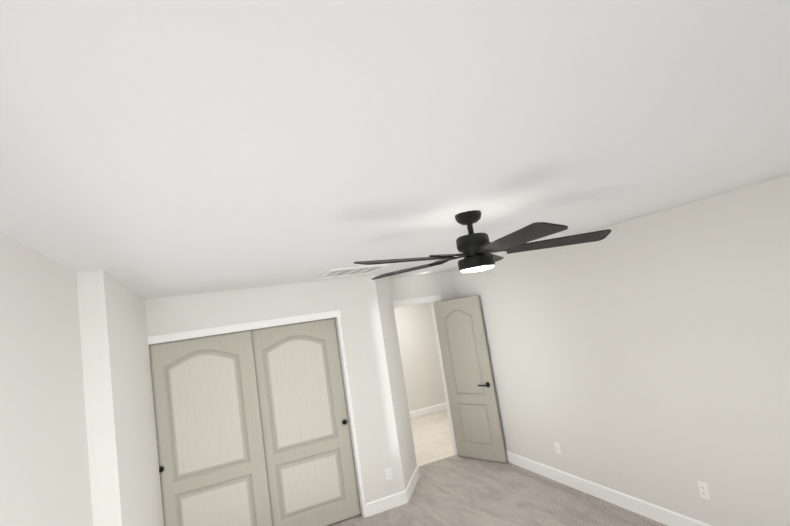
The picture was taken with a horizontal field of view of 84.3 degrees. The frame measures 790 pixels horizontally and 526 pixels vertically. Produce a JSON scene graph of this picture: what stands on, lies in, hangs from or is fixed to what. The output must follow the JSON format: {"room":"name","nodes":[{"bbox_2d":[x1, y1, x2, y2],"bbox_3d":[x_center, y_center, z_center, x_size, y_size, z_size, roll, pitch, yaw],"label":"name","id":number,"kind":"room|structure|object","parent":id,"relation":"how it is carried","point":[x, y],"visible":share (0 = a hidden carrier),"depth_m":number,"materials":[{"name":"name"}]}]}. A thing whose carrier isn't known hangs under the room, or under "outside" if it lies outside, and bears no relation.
{"room":"empty bedroom","nodes":[
{"label":"empty bedroom","id":0,"kind":"room"},
{"bbox_2d":[0,232,163,525],"bbox_3d":[-1.338,1.173,1.700,0.320,2.440,6.370,-6,-7,-24],"label":"wall","id":1,"kind":"structure","parent":0,"point":[78,442],"depth_m":2.03,"materials":[{"name":"paint"}]},
{"bbox_2d":[145,279,336,336],"bbox_3d":[-1.463,0.452,4.345,1.760,0.395,0.120,-6,-7,-24],"label":"wall","id":2,"kind":"structure","parent":0,"point":[178,313],"depth_m":4.25,"materials":[{"name":"paint"}]},
{"bbox_2d":[149,330,271,525],"bbox_3d":[-1.687,1.690,3.997,0.914,2.015,0.065,-6,-7,-24],"label":"closet door","id":3,"kind":"structure","parent":2,"relation":"in","point":[212,464],"depth_m":4.02,"materials":[{"name":"grey wood"}]},
{"bbox_2d":[148,310,366,517],"bbox_3d":[-1.266,1.620,4.210,1.795,2.100,0.131,-6,-7,-24],"label":"trim","id":4,"kind":"structure","parent":2,"relation":"attached to","point":[336,314],"depth_m":4.44,"materials":[{"name":"white paint"}]},
{"bbox_2d":[251,318,360,525],"bbox_3d":[-0.912,1.619,4.395,0.914,2.015,0.065,-6,-7,-24],"label":"closet door","id":5,"kind":"structure","parent":2,"relation":"in","point":[309,462],"depth_m":4.40,"materials":[{"name":"grey wood"}]},
{"bbox_2d":[150,272,453,344],"bbox_3d":[-0.780,1.500,5.317,3.750,2.440,0.160,-6,-7,-24],"label":"wall","id":6,"kind":"structure","parent":0,"point":[416,286],"depth_m":5.96,"materials":[{"name":"paint"}]},
{"bbox_2d":[393,295,456,454],"bbox_3d":[0.354,1.540,5.815,0.880,2.135,0.168,-6,-7,-24],"label":"trim","id":7,"kind":"structure","parent":6,"relation":"attached to","point":[431,300],"depth_m":5.94,"materials":[{"name":"white paint"}]},
{"bbox_2d":[433,296,506,462],"bbox_3d":[0.936,1.477,5.629,0.730,2.030,0.139,-15,-9,43],"label":"entry door","id":8,"kind":"structure","parent":6,"relation":"in","point":[476,423],"depth_m":5.59,"materials":[{"name":"grey wood"}]},
{"bbox_2d":[321,274,416,502],"bbox_3d":[-0.263,1.402,5.140,0.900,2.440,0.920,-6,-7,-24],"label":"wall block","id":9,"kind":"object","parent":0,"point":[365,307],"visible":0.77,"depth_m":4.69,"materials":[{"name":"paint"}]},
{"bbox_2d":[385,467,391,480],"bbox_3d":[-0.067,2.208,4.568,0.072,0.116,0.008,-6,-7,-24],"label":"outlet","id":10,"kind":"object","parent":9,"relation":"attached to","point":[388,473],"visible":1,"depth_m":4.57,"materials":[{"name":"white plastic"}]},
{"bbox_2d":[0,0,789,298],"bbox_3d":[0.856,-0.158,4.265,6.650,0.100,8.850,-6,-7,-24],"label":"ceiling","id":11,"kind":"structure","parent":0,"point":[149,149],"depth_m":1.07,"materials":[{"name":"paint"}]},
{"bbox_2d":[317,263,388,278],"bbox_3d":[-0.410,0.080,4.168,0.550,0.016,0.550,-6,-7,-24],"label":"ceiling vent","id":12,"kind":"object","parent":11,"relation":"in","point":[349,271],"visible":1,"depth_m":4.13,"materials":[{"name":"white metal"}]},
{"bbox_2d":[354,210,610,279],"bbox_3d":[0.394,-0.111,2.248,1.324,0.307,1.321,-6,-7,-24],"label":"ceiling fan","id":13,"kind":"object","parent":11,"relation":"hanging from","point":[476,250],"visible":1,"depth_m":2.21,"materials":[{"name":"black metal"}]},
{"bbox_2d":[394,303,445,411],"bbox_3d":[0.006,1.721,8.312,5.500,2.440,0.150,-6,-7,-24],"label":"wall","id":14,"kind":"structure","parent":0,"point":[420,358],"depth_m":8.41,"materials":[{"name":"paint"}]},
{"bbox_2d":[409,402,446,418],"bbox_3d":[0.210,2.845,8.108,5.200,0.125,0.014,-6,-7,-24],"label":"baseboard","id":15,"kind":"structure","parent":14,"relation":"attached to","point":[427,410],"depth_m":8.29,"materials":[{"name":"white paint"}]},
{"bbox_2d":[410,409,455,466],"bbox_3d":[0.646,2.775,7.130,5.200,0.076,2.550,-6,-7,-24],"label":"floor","id":16,"kind":"structure","parent":0,"point":[432,438],"depth_m":6.76,"materials":[{"name":"beige tile"}]},
{"bbox_2d":[328,455,666,525],"bbox_3d":[0.622,2.232,2.326,4.200,0.080,6.300,-6,-7,-24],"label":"floor carpet","id":17,"kind":"object","parent":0,"point":[455,490],"depth_m":4.32,"materials":[{"name":"grey carpet"}]},
{"bbox_2d":[366,488,408,516],"bbox_3d":[-0.079,2.480,4.510,0.461,0.125,0.014,-6,-7,-24],"label":"baseboard","id":18,"kind":"structure","parent":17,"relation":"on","point":[400,498],"depth_m":4.50,"materials":[{"name":"white paint"}]},
{"bbox_2d":[406,465,419,499],"bbox_3d":[0.197,2.490,4.963,0.431,0.125,0.530,-6,-7,-24],"label":"baseboard","id":19,"kind":"structure","parent":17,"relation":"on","point":[412,483],"depth_m":4.94,"materials":[{"name":"white paint"}]},
{"bbox_2d":[449,175,789,525],"bbox_3d":[2.213,0.822,3.310,0.150,2.440,6.370,-6,-7,-24],"label":"wall","id":20,"kind":"structure","parent":0,"point":[646,358],"depth_m":3.40,"materials":[{"name":"paint"}]},
{"bbox_2d":[554,442,560,454],"bbox_3d":[1.684,1.919,4.525,0.008,0.116,0.072,-6,-7,-24],"label":"electrical outlet","id":21,"kind":"object","parent":20,"relation":"attached to","point":[557,448],"visible":1,"depth_m":4.52,"materials":[{"name":"white plastic"}]},
{"bbox_2d":[505,451,711,525],"bbox_3d":[2.298,1.971,3.174,0.014,0.125,6.030,-6,-7,-24],"label":"baseboard","id":22,"kind":"structure","parent":20,"relation":"attached to","point":[667,517],"depth_m":3.97,"materials":[{"name":"white paint"}]},
{"bbox_2d":[697,481,710,499],"bbox_3d":[2.261,1.666,3.196,0.008,0.116,0.072,-6,-7,-24],"label":"electrical outlet","id":23,"kind":"object","parent":20,"relation":"attached to","point":[704,490],"visible":1,"depth_m":3.19,"materials":[{"name":"white plastic"}]}
]}

